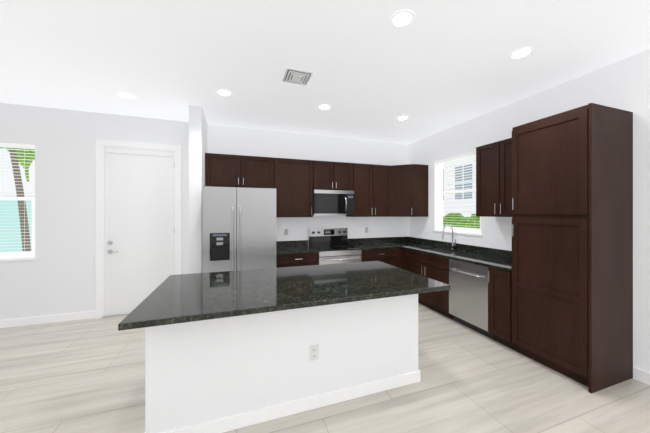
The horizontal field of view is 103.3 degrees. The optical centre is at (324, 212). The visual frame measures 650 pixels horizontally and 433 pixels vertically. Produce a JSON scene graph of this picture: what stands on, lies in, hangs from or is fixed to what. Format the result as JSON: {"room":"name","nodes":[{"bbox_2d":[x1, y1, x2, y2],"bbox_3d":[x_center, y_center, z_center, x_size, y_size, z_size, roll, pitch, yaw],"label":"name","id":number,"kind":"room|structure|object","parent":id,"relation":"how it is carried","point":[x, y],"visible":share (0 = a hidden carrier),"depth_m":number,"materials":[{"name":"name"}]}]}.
{"room":"kitchen","nodes":[
{"label":"kitchen","id":0,"kind":"room"},
{"bbox_2d":[189,105,206,273],"bbox_3d":[-1.869,0.036,3.818,0.155,2.963,0.737,0,0,-19],"label":"wall","id":1,"kind":"structure","parent":0,"point":[197,135],"depth_m":3.48,"materials":[{"name":"white paint"}]},
{"bbox_2d":[0,103,407,319],"bbox_3d":[-2.272,0.036,4.154,8.802,2.963,0.160,0,0,-19],"label":"wall","id":2,"kind":"structure","parent":0,"point":[58,276],"depth_m":3.67,"materials":[{"name":"white paint"}]},
{"bbox_2d":[0,147,36,260],"bbox_3d":[-4.386,-0.146,3.412,0.940,1.572,0.174,0,0,-19],"label":"window","id":3,"kind":"structure","parent":2,"relation":"in","point":[13,254],"depth_m":3.51,"materials":[{"name":"white plastic"}]},
{"bbox_2d":[0,142,34,258],"bbox_3d":[-4.380,-0.157,3.393,0.876,1.542,0.060,0,0,-19],"label":"window blind","id":4,"kind":"object","parent":3,"relation":"attached to","point":[18,145],"visible":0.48,"depth_m":3.47,"materials":[{"name":"white plastic"}]},
{"bbox_2d":[0,311,95,327],"bbox_3d":[-4.838,1.466,3.179,3.255,0.105,0.017,0,0,-19],"label":"baseboard","id":5,"kind":"structure","parent":2,"relation":"attached to","point":[7,323],"depth_m":3.53,"materials":[{"name":"white paint"}]},
{"bbox_2d":[96,140,180,317],"bbox_3d":[-2.775,0.235,3.860,1.090,2.565,0.062,0,0,-19],"label":"entry door","id":6,"kind":"structure","parent":2,"relation":"in","point":[142,222],"depth_m":3.86,"materials":[{"name":"white paint"}]},
{"bbox_2d":[205,153,276,188],"bbox_3d":[-1.372,-0.652,4.192,1.028,0.500,0.347,0,0,-19],"label":"upper cabinet","id":7,"kind":"object","parent":2,"relation":"attached to","point":[221,170],"depth_m":4.03,"materials":[{"name":"brown wood"}]},
{"bbox_2d":[276,158,316,216],"bbox_3d":[-0.541,-0.412,4.478,0.726,0.980,0.347,0,0,-19],"label":"upper cabinet","id":8,"kind":"object","parent":2,"relation":"attached to","point":[296,178],"depth_m":4.32,"materials":[{"name":"brown wood"}]},
{"bbox_2d":[317,161,348,190],"bbox_3d":[0.099,-0.648,4.698,0.753,0.508,0.347,0,0,-19],"label":"upper cabinet","id":9,"kind":"object","parent":2,"relation":"attached to","point":[330,175],"depth_m":4.53,"materials":[{"name":"brown wood"}]},
{"bbox_2d":[313,190,353,214],"bbox_3d":[0.117,-0.171,4.645,0.748,0.438,0.456,0,0,-19],"label":"over-the-range microwave","id":10,"kind":"object","parent":9,"relation":"attached to","point":[333,202],"visible":0.96,"depth_m":4.48,"materials":[{"name":"grey"}]},
{"bbox_2d":[346,163,388,216],"bbox_3d":[0.833,-0.412,4.930,0.914,0.980,0.384,0,0,-19],"label":"upper cabinet","id":11,"kind":"object","parent":2,"relation":"attached to","point":[369,183],"depth_m":4.77,"materials":[{"name":"brown wood"}]},
{"bbox_2d":[389,164,427,216],"bbox_3d":[1.530,-0.412,5.047,0.705,0.980,0.617,0,0,-19],"label":"upper cabinet","id":12,"kind":"object","parent":2,"relation":"attached to","point":[390,191],"depth_m":4.83,"materials":[{"name":"brown wood"}]},
{"bbox_2d":[0,303,649,432],"bbox_3d":[-1.057,1.578,0.370,9.042,0.120,8.187,0,0,-19],"label":"floor","id":13,"kind":"structure","parent":0,"point":[82,376],"depth_m":2.16,"materials":[{"name":"tile"}]},
{"bbox_2d":[202,185,275,272],"bbox_3d":[-1.242,0.586,3.784,0.930,1.865,0.916,0,0,-19],"label":"refrigerator","id":14,"kind":"object","parent":13,"relation":"on","point":[238,228],"visible":0.48,"depth_m":3.39,"materials":[{"name":"grey metal"}]},
{"bbox_2d":[145,294,419,432],"bbox_3d":[-0.297,1.083,2.404,2.126,0.870,0.926,0,0,-19],"label":"kitchen island","id":15,"kind":"object","parent":13,"relation":"on","point":[221,375],"visible":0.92,"depth_m":1.90,"materials":[{"name":"white paint"}]},
{"bbox_2d":[118,261,450,330],"bbox_3d":[-0.228,0.627,2.328,2.308,0.038,1.164,0,0,-19],"label":"island countertop","id":16,"kind":"structure","parent":15,"relation":"on","point":[176,299],"depth_m":2.02,"materials":[{"name":"black stone"}]},
{"bbox_2d":[310,344,318,360],"bbox_3d":[-0.083,1.088,1.996,0.072,0.116,0.010,0,0,-19],"label":"outlet","id":17,"kind":"object","parent":15,"relation":"attached to","point":[314,352],"visible":1,"depth_m":1.99,"materials":[{"name":"white plastic"}]},
{"bbox_2d":[276,252,317,267],"bbox_3d":[-0.517,1.080,4.314,0.656,0.876,0.672,0,0,-19],"label":"base cabinet","id":18,"kind":"object","parent":13,"relation":"on","point":[297,259],"visible":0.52,"depth_m":4.03,"materials":[{"name":"brown wood"}]},
{"bbox_2d":[276,240,317,254],"bbox_3d":[-0.532,0.572,4.321,0.682,0.132,0.647,0,0,-19],"label":"countertop","id":19,"kind":"structure","parent":18,"relation":"on","point":[299,246],"depth_m":4.48,"materials":[{"name":"black stone"}]},
{"bbox_2d":[309,228,361,264],"bbox_3d":[0.168,0.905,4.497,0.748,1.225,0.717,0,0,-19],"label":"range","id":20,"kind":"object","parent":13,"relation":"on","point":[331,245],"visible":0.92,"depth_m":4.58,"materials":[{"name":"grey metal"}]},
{"bbox_2d":[360,248,401,268],"bbox_3d":[0.908,1.080,4.822,0.853,0.876,0.637,0,0,-19],"label":"base cabinet","id":21,"kind":"object","parent":13,"relation":"on","point":[392,256],"visible":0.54,"depth_m":4.53,"materials":[{"name":"brown wood"}]},
{"bbox_2d":[348,237,399,249],"bbox_3d":[0.875,0.572,4.805,0.782,0.132,0.648,0,0,-19],"label":"countertop","id":22,"kind":"structure","parent":21,"relation":"on","point":[382,242],"depth_m":5.03,"materials":[{"name":"black stone"}]},
{"bbox_2d":[385,237,511,270],"bbox_3d":[1.873,0.674,4.117,0.659,0.336,2.598,0,0,-19],"label":"countertop","id":23,"kind":"structure","parent":21,"relation":"on","point":[501,259],"depth_m":3.82,"materials":[{"name":"black stone"}]},
{"bbox_2d":[442,225,455,249],"bbox_3d":[2.031,0.403,4.208,0.254,0.409,0.101,0,0,-19],"label":"gooseneck faucet","id":24,"kind":"object","parent":23,"relation":"on","point":[452,245],"visible":1,"depth_m":4.24,"materials":[{"name":"silver metal"}]},
{"bbox_2d":[402,248,453,319],"bbox_3d":[1.831,1.080,4.236,0.662,0.876,1.106,0,0,-19],"label":"base cabinet","id":25,"kind":"object","parent":13,"relation":"on","point":[434,267],"visible":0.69,"depth_m":3.94,"materials":[{"name":"brown wood"}]},
{"bbox_2d":[449,259,492,338],"bbox_3d":[2.103,1.082,3.424,0.662,0.872,0.593,0,0,-19],"label":"dishwasher","id":26,"kind":"object","parent":13,"relation":"on","point":[468,296],"visible":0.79,"depth_m":3.29,"materials":[{"name":"grey metal"}]},
{"bbox_2d":[488,267,515,350],"bbox_3d":[2.251,1.080,3.014,0.662,0.876,0.267,0,0,-19],"label":"base cabinet","id":27,"kind":"object","parent":13,"relation":"on","point":[500,305],"visible":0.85,"depth_m":2.91,"materials":[{"name":"brown wood"}]},
{"bbox_2d":[512,103,632,393],"bbox_3d":[2.404,0.298,2.568,0.662,2.440,0.668,0,0,-19],"label":"pantry cabinet","id":28,"kind":"object","parent":13,"relation":"on","point":[572,243],"visible":1,"depth_m":2.31,"materials":[{"name":"brown wood"}]},
{"bbox_2d":[0,0,649,143],"bbox_3d":[-1.057,-1.505,0.370,9.042,0.120,8.187,0,0,-19],"label":"ceiling","id":29,"kind":"structure","parent":0,"point":[434,67],"depth_m":2.38,"materials":[{"name":"white paint"}]},
{"bbox_2d":[118,92,135,98],"bbox_3d":[-2.445,-1.443,3.178,0.180,0.002,0.180,0,0,-19],"label":"recessed light","id":30,"kind":"object","parent":29,"relation":"in","point":[126,95],"visible":1,"depth_m":3.17,"materials":[{"name":"white plastic"}]},
{"bbox_2d":[216,89,231,95],"bbox_3d":[-1.214,-1.443,3.104,0.180,0.002,0.180,0,0,-19],"label":"recessed light","id":31,"kind":"object","parent":29,"relation":"in","point":[222,92],"visible":1,"depth_m":3.09,"materials":[{"name":"white plastic"}]},
{"bbox_2d":[282,68,312,84],"bbox_3d":[-0.297,-1.435,2.742,0.276,0.020,0.276,0,0,-19],"label":"ceiling vent","id":32,"kind":"object","parent":29,"relation":"in","point":[297,76],"visible":1,"depth_m":2.71,"materials":[{"name":"white metal"}]},
{"bbox_2d":[318,104,330,109],"bbox_3d":[-0.004,-1.443,3.520,0.180,0.002,0.180,0,0,-19],"label":"recessed light","id":33,"kind":"object","parent":29,"relation":"in","point":[324,107],"visible":1,"depth_m":3.53,"materials":[{"name":"white plastic"}]},
{"bbox_2d":[390,10,414,27],"bbox_3d":[0.577,-1.443,1.922,0.180,0.002,0.180,0,0,-19],"label":"recessed light","id":34,"kind":"object","parent":29,"relation":"in","point":[401,18],"visible":1,"depth_m":1.91,"materials":[{"name":"white"}]},
{"bbox_2d":[397,116,408,119],"bbox_3d":[1.188,-1.443,3.929,0.180,0.002,0.180,0,0,-19],"label":"recessed light","id":35,"kind":"object","parent":29,"relation":"in","point":[402,117],"visible":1,"depth_m":3.92,"materials":[{"name":"white plastic"}]},
{"bbox_2d":[509,47,533,59],"bbox_3d":[1.778,-1.443,2.334,0.180,0.002,0.180,0,0,-19],"label":"recessed light","id":36,"kind":"object","parent":29,"relation":"in","point":[521,53],"visible":1,"depth_m":2.33,"materials":[{"name":"white plastic"}]},
{"bbox_2d":[408,49,649,372],"bbox_3d":[3.106,0.036,1.800,0.160,2.963,7.787,0,0,-19],"label":"wall","id":37,"kind":"structure","parent":0,"point":[623,84],"depth_m":2.71,"materials":[{"name":"white paint"}]},
{"bbox_2d":[433,155,481,235],"bbox_3d":[2.230,-0.296,4.303,0.174,1.292,0.990,0,0,-19],"label":"window","id":38,"kind":"structure","parent":37,"relation":"in","point":[440,211],"depth_m":4.61,"materials":[{"name":"white plastic"}]},
{"bbox_2d":[436,151,480,233],"bbox_3d":[2.211,-0.307,4.296,0.060,1.262,0.926,0,0,-19],"label":"window blind","id":39,"kind":"object","parent":38,"relation":"attached to","point":[457,157],"visible":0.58,"depth_m":4.27,"materials":[{"name":"white plastic"}]},
{"bbox_2d":[476,138,511,216],"bbox_3d":[2.317,-0.422,3.252,0.382,0.950,0.674,0,0,-19],"label":"upper cabinet","id":40,"kind":"object","parent":37,"relation":"attached to","point":[494,179],"visible":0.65,"depth_m":3.27,"materials":[{"name":"brown wood"}]},
{"bbox_2d":[633,367,649,384],"bbox_3d":[3.548,1.466,0.237,0.017,0.105,4.482,0,0,-19],"label":"baseboard","id":41,"kind":"structure","parent":37,"relation":"attached to","point":[641,375],"depth_m":2.30,"materials":[{"name":"white paint"}]},
{"label":"outside","id":42,"kind":"structure","parent":0,"visible":0},
{"bbox_3d":[-0.790,1.843,5.749,28.642,0.050,25.787,0,0,-19],"label":"ground","id":43,"kind":"structure","parent":42,"visible":0},
{"bbox_2d":[0,147,34,250],"bbox_3d":[-6.829,0.087,5.412,3.956,3.471,3.706,0,0,-19],"label":"palm tree","id":44,"kind":"object","parent":43,"relation":"on","point":[19,186],"visible":0.15,"depth_m":5.43,"materials":[{"name":"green plant"}]},
{"bbox_2d":[0,148,34,251],"bbox_3d":[-7.897,-4.332,10.675,16.000,12.300,3.250,0,0,-19],"label":"house","id":45,"kind":"structure","parent":43,"relation":"on","point":[11,221],"depth_m":8.33,"materials":[{"name":"white"}]},
{"bbox_2d":[443,156,475,216],"bbox_3d":[5.893,-2.332,8.369,0.700,8.300,16.000,0,0,-19],"label":"house","id":46,"kind":"structure","parent":43,"relation":"on","point":[448,208],"depth_m":10.21,"materials":[{"name":"white"}]},
{"bbox_2d":[443,213,479,228],"bbox_3d":[3.579,0.916,5.169,1.476,1.804,6.149,0,0,-19],"label":"hedge","id":47,"kind":"object","parent":43,"relation":"on","point":[452,218],"visible":0.06,"depth_m":5.89,"materials":[{"name":"green plant"}]}
]}

